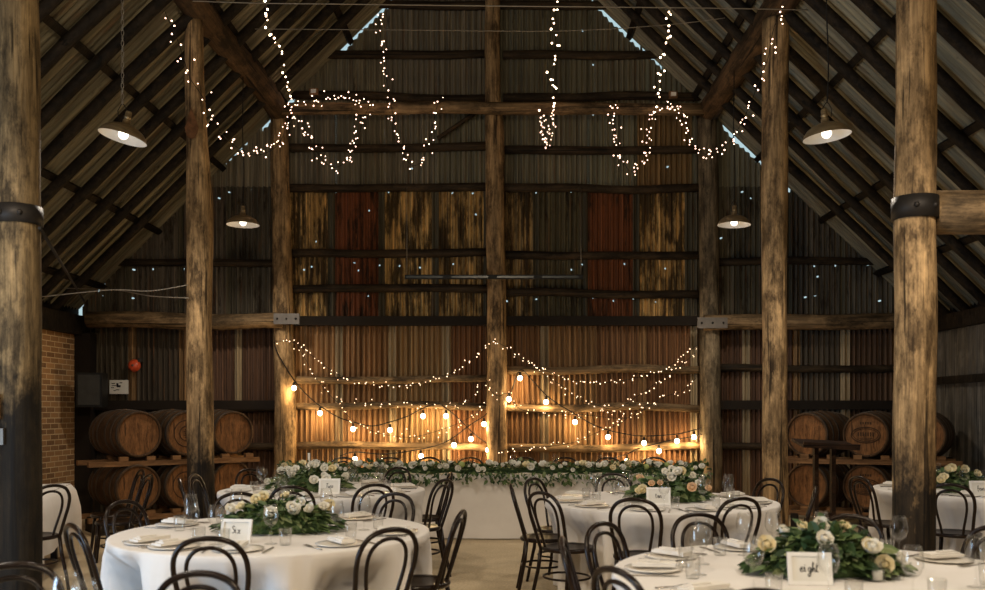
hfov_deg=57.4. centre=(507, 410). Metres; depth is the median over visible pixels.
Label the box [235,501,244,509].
flower
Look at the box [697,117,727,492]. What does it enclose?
timber post
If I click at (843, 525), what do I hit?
flower
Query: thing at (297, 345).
string
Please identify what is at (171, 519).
napkin
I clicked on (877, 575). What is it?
candle lantern
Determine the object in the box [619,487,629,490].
napkin
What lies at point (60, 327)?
wall
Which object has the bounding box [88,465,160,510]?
wine barrel
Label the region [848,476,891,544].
bentwood chair
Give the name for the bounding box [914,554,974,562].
plate
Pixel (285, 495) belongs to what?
flower
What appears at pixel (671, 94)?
junction box
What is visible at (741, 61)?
beam
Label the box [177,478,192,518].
bentwood chair
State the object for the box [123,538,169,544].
plate
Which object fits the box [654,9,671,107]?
string
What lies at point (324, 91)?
string
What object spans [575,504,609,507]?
plate
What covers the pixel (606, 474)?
bentwood chair
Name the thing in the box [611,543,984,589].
tablecloth
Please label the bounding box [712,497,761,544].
bentwood chair
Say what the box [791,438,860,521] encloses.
bar table
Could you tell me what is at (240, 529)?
frame
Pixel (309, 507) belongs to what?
flower
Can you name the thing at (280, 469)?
flower
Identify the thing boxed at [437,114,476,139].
brace
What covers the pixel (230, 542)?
bentwood chair
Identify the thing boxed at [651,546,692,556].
napkin
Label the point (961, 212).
beam
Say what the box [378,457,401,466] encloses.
bentwood chair
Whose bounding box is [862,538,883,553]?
flower
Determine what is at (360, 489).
bentwood chair
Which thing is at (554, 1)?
string
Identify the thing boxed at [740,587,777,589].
bentwood chair
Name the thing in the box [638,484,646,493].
flower
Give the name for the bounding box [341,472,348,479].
flower
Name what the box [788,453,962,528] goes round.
rack
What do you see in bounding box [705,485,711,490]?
flower
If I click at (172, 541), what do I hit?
napkin
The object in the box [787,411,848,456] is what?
wine barrel
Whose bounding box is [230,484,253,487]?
napkin
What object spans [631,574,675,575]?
knife
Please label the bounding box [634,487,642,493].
flower
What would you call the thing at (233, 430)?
wine barrel
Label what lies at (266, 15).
string
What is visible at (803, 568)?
frame
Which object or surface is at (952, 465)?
flower
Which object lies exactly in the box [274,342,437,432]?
string
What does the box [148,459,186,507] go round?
wine barrel
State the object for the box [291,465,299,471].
flower
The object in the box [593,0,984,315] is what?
ceiling
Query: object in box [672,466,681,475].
flower
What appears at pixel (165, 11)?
string
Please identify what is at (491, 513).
tablecloth
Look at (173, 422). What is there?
wine barrel
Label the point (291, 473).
flower
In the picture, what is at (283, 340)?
string
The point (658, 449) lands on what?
string
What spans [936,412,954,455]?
wine barrel
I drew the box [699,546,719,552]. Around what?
knife
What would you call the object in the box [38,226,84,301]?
rod
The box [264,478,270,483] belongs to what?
flower
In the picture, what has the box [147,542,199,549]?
plate
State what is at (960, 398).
wall
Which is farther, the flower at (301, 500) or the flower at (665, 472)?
the flower at (665, 472)
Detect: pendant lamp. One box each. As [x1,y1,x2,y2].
[98,0,146,146]
[226,85,259,227]
[717,80,750,227]
[802,0,851,144]
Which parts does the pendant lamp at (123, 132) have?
lamp shade, chain, bulb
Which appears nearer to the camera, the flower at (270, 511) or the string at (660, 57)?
the flower at (270, 511)
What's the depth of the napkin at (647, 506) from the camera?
6.68 m
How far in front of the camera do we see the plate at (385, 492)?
8.24 m
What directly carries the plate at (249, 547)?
on the tablecloth at (291, 564)
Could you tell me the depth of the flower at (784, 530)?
4.19 m
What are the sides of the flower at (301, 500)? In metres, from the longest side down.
0.063 x 0.062 x 0.039 m
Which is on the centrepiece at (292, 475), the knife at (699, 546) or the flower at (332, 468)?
the flower at (332, 468)
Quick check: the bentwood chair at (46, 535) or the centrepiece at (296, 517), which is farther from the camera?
the bentwood chair at (46, 535)
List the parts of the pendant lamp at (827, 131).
bulb, lamp shade, cord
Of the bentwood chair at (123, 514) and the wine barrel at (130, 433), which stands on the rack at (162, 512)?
the wine barrel at (130, 433)
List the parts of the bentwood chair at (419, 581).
seat panel, seat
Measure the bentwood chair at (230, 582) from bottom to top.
0.906 m
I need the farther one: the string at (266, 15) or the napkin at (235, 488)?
the string at (266, 15)
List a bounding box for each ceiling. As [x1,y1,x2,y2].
[39,0,384,309]
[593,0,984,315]
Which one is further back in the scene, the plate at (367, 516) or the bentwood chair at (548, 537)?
the bentwood chair at (548, 537)
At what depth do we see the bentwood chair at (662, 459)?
11.74 m
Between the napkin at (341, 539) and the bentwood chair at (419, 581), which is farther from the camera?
the bentwood chair at (419, 581)
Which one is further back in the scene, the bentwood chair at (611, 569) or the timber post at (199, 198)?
the timber post at (199, 198)
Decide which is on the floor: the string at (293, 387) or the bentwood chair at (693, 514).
the bentwood chair at (693, 514)
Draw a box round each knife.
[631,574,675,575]
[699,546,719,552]
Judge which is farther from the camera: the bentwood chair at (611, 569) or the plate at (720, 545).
the plate at (720, 545)
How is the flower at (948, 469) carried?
on the centrepiece at (965, 476)
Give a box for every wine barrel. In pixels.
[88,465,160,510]
[89,409,161,457]
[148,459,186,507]
[150,409,186,456]
[214,409,252,454]
[214,462,251,503]
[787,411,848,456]
[788,463,849,506]
[842,411,891,457]
[842,464,891,509]
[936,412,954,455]
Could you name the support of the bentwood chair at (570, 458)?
on the floor
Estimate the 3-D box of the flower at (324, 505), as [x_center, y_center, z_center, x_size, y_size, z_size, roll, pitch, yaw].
[-1.141,0.592,5.577,0.070,0.043,0.069,10,36,0]
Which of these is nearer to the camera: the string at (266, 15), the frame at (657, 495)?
the frame at (657, 495)
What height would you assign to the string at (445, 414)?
0.712 m
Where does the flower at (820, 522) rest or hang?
on the centrepiece at (854, 554)
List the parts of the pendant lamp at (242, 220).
lamp shade, cord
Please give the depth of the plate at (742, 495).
7.83 m
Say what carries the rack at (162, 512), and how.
on the floor
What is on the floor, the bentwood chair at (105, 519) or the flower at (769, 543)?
the bentwood chair at (105, 519)
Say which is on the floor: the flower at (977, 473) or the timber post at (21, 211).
the timber post at (21, 211)
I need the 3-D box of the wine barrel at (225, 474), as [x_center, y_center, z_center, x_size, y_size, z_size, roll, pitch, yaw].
[-3.920,0.944,12.159,0.617,0.618,0.860,0,0,-44]
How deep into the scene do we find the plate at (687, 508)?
6.76 m
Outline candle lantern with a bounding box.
[872,570,882,581]
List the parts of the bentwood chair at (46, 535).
seat, leg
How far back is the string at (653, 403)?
12.56 m
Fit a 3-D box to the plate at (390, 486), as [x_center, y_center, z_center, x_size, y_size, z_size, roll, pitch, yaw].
[-1.014,0.740,8.761,0.274,0.011,0.274,0,0,-14]
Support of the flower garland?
on the tablecloth at (491, 513)
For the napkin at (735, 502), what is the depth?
6.96 m
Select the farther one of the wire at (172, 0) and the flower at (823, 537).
the wire at (172, 0)
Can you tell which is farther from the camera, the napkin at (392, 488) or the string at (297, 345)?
the string at (297, 345)
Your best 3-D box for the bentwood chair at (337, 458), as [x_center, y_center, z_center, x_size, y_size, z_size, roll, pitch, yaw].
[-2.154,1.050,11.515,0.412,0.906,0.502,0,0,0]
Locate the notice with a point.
(115, 386)
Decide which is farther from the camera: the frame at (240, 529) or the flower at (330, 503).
the flower at (330, 503)
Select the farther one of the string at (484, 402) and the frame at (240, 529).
the string at (484, 402)
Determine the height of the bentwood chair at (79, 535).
0.906 m
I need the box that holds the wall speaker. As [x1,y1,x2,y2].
[76,372,107,406]
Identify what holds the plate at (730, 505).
on the tablecloth at (635, 525)
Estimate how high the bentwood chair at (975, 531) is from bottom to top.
0.906 m
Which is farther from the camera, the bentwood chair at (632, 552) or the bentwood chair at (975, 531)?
the bentwood chair at (632, 552)
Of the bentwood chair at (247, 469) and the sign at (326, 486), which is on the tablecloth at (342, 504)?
the sign at (326, 486)
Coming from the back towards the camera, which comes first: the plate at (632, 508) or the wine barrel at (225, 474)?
the wine barrel at (225, 474)
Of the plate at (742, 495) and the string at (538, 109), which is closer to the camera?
the plate at (742, 495)
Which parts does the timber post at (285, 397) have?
nail plate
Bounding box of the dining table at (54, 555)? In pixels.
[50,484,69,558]
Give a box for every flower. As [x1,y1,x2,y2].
[225,503,237,513]
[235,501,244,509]
[250,494,260,503]
[258,490,268,500]
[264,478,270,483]
[264,505,276,516]
[277,466,284,473]
[280,491,288,498]
[286,501,297,511]
[287,470,295,476]
[287,503,300,514]
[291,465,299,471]
[298,497,305,505]
[299,459,306,465]
[303,502,313,512]
[309,475,318,483]
[310,460,318,467]
[318,501,329,509]
[320,464,327,471]
[321,474,330,478]
[324,498,334,510]
[328,464,336,471]
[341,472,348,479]
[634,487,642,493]
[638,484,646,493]
[648,480,654,485]
[661,468,669,475]
[667,472,676,480]
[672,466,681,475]
[679,466,685,474]
[687,482,696,491]
[689,471,695,478]
[694,479,700,484]
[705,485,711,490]
[757,535,775,551]
[779,524,789,536]
[797,520,807,530]
[813,516,829,529]
[816,529,833,544]
[839,520,851,529]
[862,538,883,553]
[875,554,894,573]
[896,552,909,564]
[936,475,945,482]
[939,472,948,479]
[944,466,953,472]
[947,463,956,471]
[961,464,969,472]
[974,469,981,476]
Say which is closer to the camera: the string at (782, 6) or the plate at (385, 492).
the plate at (385, 492)
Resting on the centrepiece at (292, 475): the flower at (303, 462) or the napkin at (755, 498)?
the flower at (303, 462)
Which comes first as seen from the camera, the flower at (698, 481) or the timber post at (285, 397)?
the flower at (698, 481)
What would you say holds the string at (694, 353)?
hanging from the timber post at (711, 448)
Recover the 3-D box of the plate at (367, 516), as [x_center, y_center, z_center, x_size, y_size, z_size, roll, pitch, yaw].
[-1.049,0.740,6.241,0.274,0.011,0.274,0,0,32]
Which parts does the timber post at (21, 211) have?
junction plate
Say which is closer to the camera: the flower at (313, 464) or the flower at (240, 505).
the flower at (240, 505)
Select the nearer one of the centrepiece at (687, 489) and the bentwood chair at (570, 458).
the centrepiece at (687, 489)
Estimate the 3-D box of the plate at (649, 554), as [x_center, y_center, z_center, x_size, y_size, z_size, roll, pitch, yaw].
[0.835,0.740,4.590,0.274,0.011,0.274,0,0,37]
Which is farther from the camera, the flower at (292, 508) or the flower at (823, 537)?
the flower at (292, 508)
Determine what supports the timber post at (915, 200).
on the floor
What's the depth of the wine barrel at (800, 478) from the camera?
11.69 m
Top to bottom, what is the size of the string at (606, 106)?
0.988 m
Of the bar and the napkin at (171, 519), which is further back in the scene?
the bar
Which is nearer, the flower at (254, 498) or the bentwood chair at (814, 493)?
the flower at (254, 498)
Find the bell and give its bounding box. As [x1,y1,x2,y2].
[128,358,141,371]
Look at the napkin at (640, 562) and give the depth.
4.20 m
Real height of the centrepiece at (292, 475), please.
0.288 m
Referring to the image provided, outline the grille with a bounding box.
[78,375,99,404]
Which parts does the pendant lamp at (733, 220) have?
lamp shade, cord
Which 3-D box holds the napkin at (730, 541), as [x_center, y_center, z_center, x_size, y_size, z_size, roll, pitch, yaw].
[1.239,0.713,4.873,0.086,0.027,0.202,0,0,-17]
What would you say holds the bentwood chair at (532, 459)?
on the floor
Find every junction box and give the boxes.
[309,88,318,95]
[668,91,677,98]
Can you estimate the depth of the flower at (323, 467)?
8.37 m
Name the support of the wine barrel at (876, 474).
on the rack at (795, 511)
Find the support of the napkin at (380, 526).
on the plate at (412, 530)
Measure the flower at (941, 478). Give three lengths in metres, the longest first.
0.081 x 0.080 x 0.051 m
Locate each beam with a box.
[84,311,282,329]
[174,0,291,121]
[282,101,703,115]
[696,0,800,119]
[703,313,893,330]
[936,190,984,234]
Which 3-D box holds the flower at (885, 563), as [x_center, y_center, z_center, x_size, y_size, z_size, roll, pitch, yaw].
[1.667,0.680,3.990,0.088,0.087,0.055,-23,-21,0]
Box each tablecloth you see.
[43,483,81,578]
[100,515,431,589]
[217,482,424,522]
[333,473,705,538]
[544,491,780,589]
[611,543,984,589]
[868,484,984,560]
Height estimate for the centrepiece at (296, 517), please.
0.250 m
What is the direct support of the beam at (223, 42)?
on the timber post at (199, 198)
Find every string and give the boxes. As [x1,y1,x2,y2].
[165,11,293,157]
[264,0,290,96]
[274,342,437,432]
[277,340,493,387]
[288,91,370,173]
[297,345,486,408]
[340,402,486,438]
[340,413,486,459]
[375,14,442,165]
[438,403,487,452]
[487,378,695,421]
[493,340,696,383]
[498,403,653,452]
[507,369,701,445]
[528,353,694,411]
[538,109,555,148]
[546,1,559,106]
[606,106,655,174]
[606,434,701,460]
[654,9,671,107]
[659,6,782,158]
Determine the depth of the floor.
8.74 m
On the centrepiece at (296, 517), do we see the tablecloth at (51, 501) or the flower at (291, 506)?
the flower at (291, 506)
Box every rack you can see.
[76,453,259,535]
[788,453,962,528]
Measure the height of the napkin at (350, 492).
0.027 m
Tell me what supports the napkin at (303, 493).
on the plate at (314, 495)
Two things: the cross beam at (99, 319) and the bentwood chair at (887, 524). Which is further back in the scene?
the cross beam at (99, 319)
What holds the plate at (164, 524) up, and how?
on the tablecloth at (291, 564)
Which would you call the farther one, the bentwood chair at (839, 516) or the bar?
the bar
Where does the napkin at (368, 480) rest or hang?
on the plate at (377, 481)
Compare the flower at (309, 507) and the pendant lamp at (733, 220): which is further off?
the pendant lamp at (733, 220)
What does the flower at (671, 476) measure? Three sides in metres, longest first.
0.081 x 0.080 x 0.051 m
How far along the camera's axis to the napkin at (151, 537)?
5.05 m
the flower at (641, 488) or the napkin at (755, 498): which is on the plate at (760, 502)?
the napkin at (755, 498)
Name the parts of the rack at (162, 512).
rail, rail, rail, rail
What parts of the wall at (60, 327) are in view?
wall plate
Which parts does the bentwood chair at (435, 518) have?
seat, leg, leg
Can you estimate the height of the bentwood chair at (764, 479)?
0.906 m
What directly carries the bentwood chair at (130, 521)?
on the floor
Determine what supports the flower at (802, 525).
on the centrepiece at (854, 554)
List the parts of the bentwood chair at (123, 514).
leg, leg, seat, seat panel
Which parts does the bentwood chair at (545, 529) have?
leg, seat, seat panel, leg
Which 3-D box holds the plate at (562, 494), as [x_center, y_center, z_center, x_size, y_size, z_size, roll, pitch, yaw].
[0.598,0.740,7.866,0.274,0.011,0.274,0,0,29]
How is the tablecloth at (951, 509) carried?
on the floor
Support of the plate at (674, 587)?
on the tablecloth at (714, 566)
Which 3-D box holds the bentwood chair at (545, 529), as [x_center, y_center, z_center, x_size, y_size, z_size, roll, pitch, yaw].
[0.419,1.050,7.976,0.502,0.906,0.412,0,0,34]
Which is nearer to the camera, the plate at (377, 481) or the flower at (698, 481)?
the flower at (698, 481)
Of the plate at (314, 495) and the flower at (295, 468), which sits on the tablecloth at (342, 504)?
the plate at (314, 495)
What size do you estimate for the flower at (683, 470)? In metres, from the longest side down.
0.086 x 0.085 x 0.054 m
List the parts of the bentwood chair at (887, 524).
seat, seat panel, leg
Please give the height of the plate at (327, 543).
0.011 m
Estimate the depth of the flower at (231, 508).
5.54 m
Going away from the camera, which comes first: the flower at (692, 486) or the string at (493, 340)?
the flower at (692, 486)
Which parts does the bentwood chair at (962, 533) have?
leg, seat panel, seat, leg, leg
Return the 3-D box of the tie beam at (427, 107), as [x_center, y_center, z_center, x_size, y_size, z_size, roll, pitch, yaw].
[-0.201,-4.245,12.620,5.956,0.201,0.182,0,0,0]
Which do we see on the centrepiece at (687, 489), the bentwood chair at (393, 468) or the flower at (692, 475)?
the flower at (692, 475)
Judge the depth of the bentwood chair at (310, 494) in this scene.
7.23 m
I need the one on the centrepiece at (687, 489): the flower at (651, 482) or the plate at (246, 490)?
the flower at (651, 482)
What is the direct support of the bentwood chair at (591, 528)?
on the floor
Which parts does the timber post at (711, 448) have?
nail plate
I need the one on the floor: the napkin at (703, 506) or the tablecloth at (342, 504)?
the tablecloth at (342, 504)
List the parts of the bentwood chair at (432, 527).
seat, leg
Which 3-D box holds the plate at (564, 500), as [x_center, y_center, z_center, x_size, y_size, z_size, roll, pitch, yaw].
[0.506,0.740,7.452,0.274,0.011,0.274,0,0,-4]
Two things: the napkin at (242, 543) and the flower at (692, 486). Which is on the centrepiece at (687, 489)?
the flower at (692, 486)
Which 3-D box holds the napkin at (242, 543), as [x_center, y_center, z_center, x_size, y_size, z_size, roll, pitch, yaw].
[-1.457,0.713,4.826,0.086,0.027,0.202,0,0,-3]
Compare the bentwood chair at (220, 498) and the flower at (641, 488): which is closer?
the bentwood chair at (220, 498)
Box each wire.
[42,284,187,296]
[62,288,188,298]
[172,0,807,10]
[268,18,723,31]
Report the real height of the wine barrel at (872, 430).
0.618 m
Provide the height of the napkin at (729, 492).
0.027 m
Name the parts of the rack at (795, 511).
rail, rail, rail, rail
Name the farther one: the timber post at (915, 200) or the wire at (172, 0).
the wire at (172, 0)
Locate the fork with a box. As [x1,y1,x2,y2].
[958,562,984,566]
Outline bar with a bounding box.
[405,275,582,278]
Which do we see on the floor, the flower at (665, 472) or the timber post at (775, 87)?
the timber post at (775, 87)
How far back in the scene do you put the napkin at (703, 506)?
6.70 m
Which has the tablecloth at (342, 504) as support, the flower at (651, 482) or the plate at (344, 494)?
the plate at (344, 494)
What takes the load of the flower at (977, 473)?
on the centrepiece at (965, 476)
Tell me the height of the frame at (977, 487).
0.140 m
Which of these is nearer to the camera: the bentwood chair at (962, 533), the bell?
the bentwood chair at (962, 533)
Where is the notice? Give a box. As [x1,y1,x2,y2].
[109,380,128,393]
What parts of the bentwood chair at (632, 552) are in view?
leg, seat, seat panel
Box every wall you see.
[42,300,89,487]
[75,0,893,513]
[936,302,984,479]
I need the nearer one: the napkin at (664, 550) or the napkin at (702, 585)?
the napkin at (702, 585)
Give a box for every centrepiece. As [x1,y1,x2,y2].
[209,490,347,534]
[262,459,356,491]
[622,465,717,502]
[738,512,917,579]
[936,463,984,492]
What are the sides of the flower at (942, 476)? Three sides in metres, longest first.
0.088 x 0.087 x 0.055 m
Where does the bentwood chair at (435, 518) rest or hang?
on the floor
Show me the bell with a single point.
(134, 365)
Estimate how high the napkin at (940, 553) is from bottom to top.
0.027 m
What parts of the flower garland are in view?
flower, flower, flower, flower, flower, flower, flower, flower, flower, flower, flower, flower, flower, flower, flower, flower, flower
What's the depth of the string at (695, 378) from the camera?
12.56 m
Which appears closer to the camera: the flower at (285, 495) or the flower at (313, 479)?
the flower at (285, 495)
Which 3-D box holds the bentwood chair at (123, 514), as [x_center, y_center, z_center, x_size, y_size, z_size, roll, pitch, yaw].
[-3.963,1.050,9.126,0.502,0.906,0.412,0,0,-35]
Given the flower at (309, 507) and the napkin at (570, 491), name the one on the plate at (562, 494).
the napkin at (570, 491)
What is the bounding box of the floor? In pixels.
[42,515,863,589]
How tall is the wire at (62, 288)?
0.408 m
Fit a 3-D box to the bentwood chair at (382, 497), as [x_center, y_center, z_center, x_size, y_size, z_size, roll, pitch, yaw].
[-0.935,1.050,6.418,0.412,0.906,0.502,0,0,29]
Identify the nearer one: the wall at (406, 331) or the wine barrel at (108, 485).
the wine barrel at (108, 485)
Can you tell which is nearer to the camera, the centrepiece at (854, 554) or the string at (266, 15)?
the centrepiece at (854, 554)
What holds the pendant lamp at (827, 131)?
hanging from the ceiling at (848, 181)
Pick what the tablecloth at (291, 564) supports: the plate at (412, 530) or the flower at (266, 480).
the plate at (412, 530)
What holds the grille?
attached to the wall speaker
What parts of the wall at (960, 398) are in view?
wall rail, wall plate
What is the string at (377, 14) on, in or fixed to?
hanging from the tie beam at (427, 107)
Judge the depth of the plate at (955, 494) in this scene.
7.94 m
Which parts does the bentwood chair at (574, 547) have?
leg, seat, leg, seat panel, leg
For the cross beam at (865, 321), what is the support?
attached to the timber post at (711, 448)
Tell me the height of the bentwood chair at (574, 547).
0.906 m
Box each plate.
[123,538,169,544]
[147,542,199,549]
[155,521,198,526]
[212,544,263,552]
[224,490,254,492]
[289,494,319,497]
[315,540,362,546]
[336,493,362,496]
[339,515,376,519]
[359,481,385,483]
[372,529,416,534]
[376,490,404,493]
[390,486,417,487]
[557,499,584,501]
[561,494,591,496]
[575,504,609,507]
[624,563,682,572]
[630,507,665,510]
[645,552,698,559]
[670,585,734,589]
[685,507,717,511]
[713,543,757,550]
[717,494,748,497]
[727,504,762,507]
[757,501,772,503]
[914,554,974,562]
[948,493,981,496]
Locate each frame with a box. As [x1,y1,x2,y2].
[219,519,252,542]
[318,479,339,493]
[646,487,670,504]
[787,552,832,585]
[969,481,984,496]
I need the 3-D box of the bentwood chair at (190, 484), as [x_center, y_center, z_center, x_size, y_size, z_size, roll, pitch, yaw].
[-2.755,1.050,8.556,0.502,0.906,0.412,0,0,3]
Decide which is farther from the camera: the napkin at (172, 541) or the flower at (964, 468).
the flower at (964, 468)
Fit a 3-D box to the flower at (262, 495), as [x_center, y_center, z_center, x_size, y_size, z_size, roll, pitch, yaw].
[-1.522,0.536,5.604,0.081,0.080,0.051,-9,-35,0]
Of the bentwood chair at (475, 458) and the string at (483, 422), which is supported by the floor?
the bentwood chair at (475, 458)
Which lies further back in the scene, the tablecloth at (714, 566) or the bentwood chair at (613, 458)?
the bentwood chair at (613, 458)
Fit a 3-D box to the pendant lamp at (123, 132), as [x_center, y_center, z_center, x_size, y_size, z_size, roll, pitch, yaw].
[-3.298,-3.210,7.700,0.388,1.837,0.398,0,0,-17]
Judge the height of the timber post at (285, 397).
5.660 m
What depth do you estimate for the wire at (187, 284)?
9.37 m
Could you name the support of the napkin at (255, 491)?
on the plate
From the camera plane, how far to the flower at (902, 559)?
4.01 m
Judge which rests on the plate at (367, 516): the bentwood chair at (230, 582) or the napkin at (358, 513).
the napkin at (358, 513)
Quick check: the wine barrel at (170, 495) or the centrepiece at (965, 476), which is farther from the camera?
the wine barrel at (170, 495)
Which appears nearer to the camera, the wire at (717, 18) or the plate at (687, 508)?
the plate at (687, 508)
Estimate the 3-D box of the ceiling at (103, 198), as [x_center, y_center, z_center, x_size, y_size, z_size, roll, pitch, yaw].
[-3.319,-4.262,4.505,6.400,6.252,17.010,0,0,0]
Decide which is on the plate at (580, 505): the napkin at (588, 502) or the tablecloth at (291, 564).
the napkin at (588, 502)
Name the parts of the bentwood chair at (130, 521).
leg, seat, seat panel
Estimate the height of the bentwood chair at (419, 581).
0.906 m
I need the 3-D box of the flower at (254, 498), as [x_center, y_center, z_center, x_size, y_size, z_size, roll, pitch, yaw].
[-1.560,0.547,5.577,0.070,0.069,0.044,-15,-32,0]
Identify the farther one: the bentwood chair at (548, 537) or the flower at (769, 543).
the bentwood chair at (548, 537)
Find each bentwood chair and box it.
[0,561,64,589]
[42,484,70,589]
[63,523,102,589]
[90,469,144,562]
[93,474,153,561]
[103,500,149,537]
[157,570,240,589]
[170,536,250,589]
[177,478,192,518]
[188,474,211,518]
[211,492,263,517]
[235,468,264,484]
[269,485,315,506]
[331,457,352,462]
[351,483,394,517]
[353,527,418,589]
[372,492,414,521]
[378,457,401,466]
[382,467,411,482]
[411,509,466,589]
[418,457,441,463]
[420,479,453,576]
[422,472,452,557]
[457,457,482,462]
[509,483,557,589]
[510,457,538,467]
[523,477,552,581]
[527,491,599,589]
[552,457,575,462]
[559,536,580,589]
[584,521,629,589]
[591,566,643,589]
[594,457,620,466]
[595,473,632,491]
[609,497,662,589]
[641,457,666,462]
[670,512,729,547]
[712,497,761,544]
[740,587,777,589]
[752,478,784,518]
[782,486,817,536]
[827,514,885,543]
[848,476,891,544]
[936,483,982,559]
[960,525,984,558]
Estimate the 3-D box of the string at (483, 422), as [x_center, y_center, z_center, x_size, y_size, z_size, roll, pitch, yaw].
[-1.320,0.350,12.790,2.140,0.739,0.072,0,0,0]
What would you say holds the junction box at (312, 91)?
attached to the tie beam at (427, 107)
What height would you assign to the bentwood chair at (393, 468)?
0.906 m
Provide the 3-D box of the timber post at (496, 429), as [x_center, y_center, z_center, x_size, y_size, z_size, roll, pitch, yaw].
[-0.163,-2.800,12.824,0.318,8.600,0.300,0,0,31]
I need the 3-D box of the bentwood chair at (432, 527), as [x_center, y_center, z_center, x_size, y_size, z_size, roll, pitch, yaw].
[-0.767,1.050,8.063,0.502,0.906,0.412,0,0,28]
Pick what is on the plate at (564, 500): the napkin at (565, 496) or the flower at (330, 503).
the napkin at (565, 496)
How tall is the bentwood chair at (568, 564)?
0.906 m
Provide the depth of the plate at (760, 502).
7.27 m
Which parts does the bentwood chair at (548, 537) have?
leg, leg, seat, seat panel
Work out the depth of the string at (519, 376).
12.78 m
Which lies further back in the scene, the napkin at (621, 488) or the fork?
the napkin at (621, 488)
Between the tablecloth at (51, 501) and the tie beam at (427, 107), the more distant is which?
the tie beam at (427, 107)
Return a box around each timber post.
[0,0,43,589]
[184,18,214,518]
[270,118,299,477]
[484,0,507,466]
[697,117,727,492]
[761,15,789,535]
[891,0,938,551]
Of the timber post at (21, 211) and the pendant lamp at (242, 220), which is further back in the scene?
the pendant lamp at (242, 220)
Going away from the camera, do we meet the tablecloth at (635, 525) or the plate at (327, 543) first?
the plate at (327, 543)
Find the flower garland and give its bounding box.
[276,457,712,489]
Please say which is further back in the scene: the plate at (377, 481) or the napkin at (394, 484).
the plate at (377, 481)
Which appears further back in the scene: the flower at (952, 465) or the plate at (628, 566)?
the flower at (952, 465)
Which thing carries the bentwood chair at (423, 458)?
on the floor
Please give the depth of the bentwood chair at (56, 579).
3.57 m
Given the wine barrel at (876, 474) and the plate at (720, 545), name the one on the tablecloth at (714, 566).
the plate at (720, 545)
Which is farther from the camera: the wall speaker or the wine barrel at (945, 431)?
the wall speaker
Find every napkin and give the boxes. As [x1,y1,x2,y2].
[129,534,170,541]
[151,537,189,545]
[161,517,194,523]
[223,540,248,548]
[227,487,251,490]
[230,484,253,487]
[248,490,271,493]
[295,491,312,495]
[327,535,355,543]
[341,511,371,516]
[345,490,358,494]
[362,479,379,481]
[378,525,412,529]
[380,487,401,490]
[393,483,414,485]
[556,495,582,499]
[565,490,588,494]
[579,500,604,504]
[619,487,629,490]
[632,559,675,566]
[642,504,653,508]
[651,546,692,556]
[677,580,729,589]
[694,504,715,508]
[720,491,744,494]
[720,538,753,547]
[731,501,759,505]
[750,497,768,500]
[919,550,964,558]
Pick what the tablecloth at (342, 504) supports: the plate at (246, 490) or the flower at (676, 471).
the plate at (246, 490)
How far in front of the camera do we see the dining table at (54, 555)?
9.08 m
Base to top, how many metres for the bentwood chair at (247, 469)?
0.906 m
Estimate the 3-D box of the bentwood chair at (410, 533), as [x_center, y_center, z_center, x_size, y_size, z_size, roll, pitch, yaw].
[-0.752,1.050,4.812,0.412,0.906,0.502,0,0,-40]
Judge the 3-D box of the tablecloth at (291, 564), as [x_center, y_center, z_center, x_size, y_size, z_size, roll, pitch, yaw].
[-1.472,1.118,5.628,1.985,0.740,1.985,0,0,0]

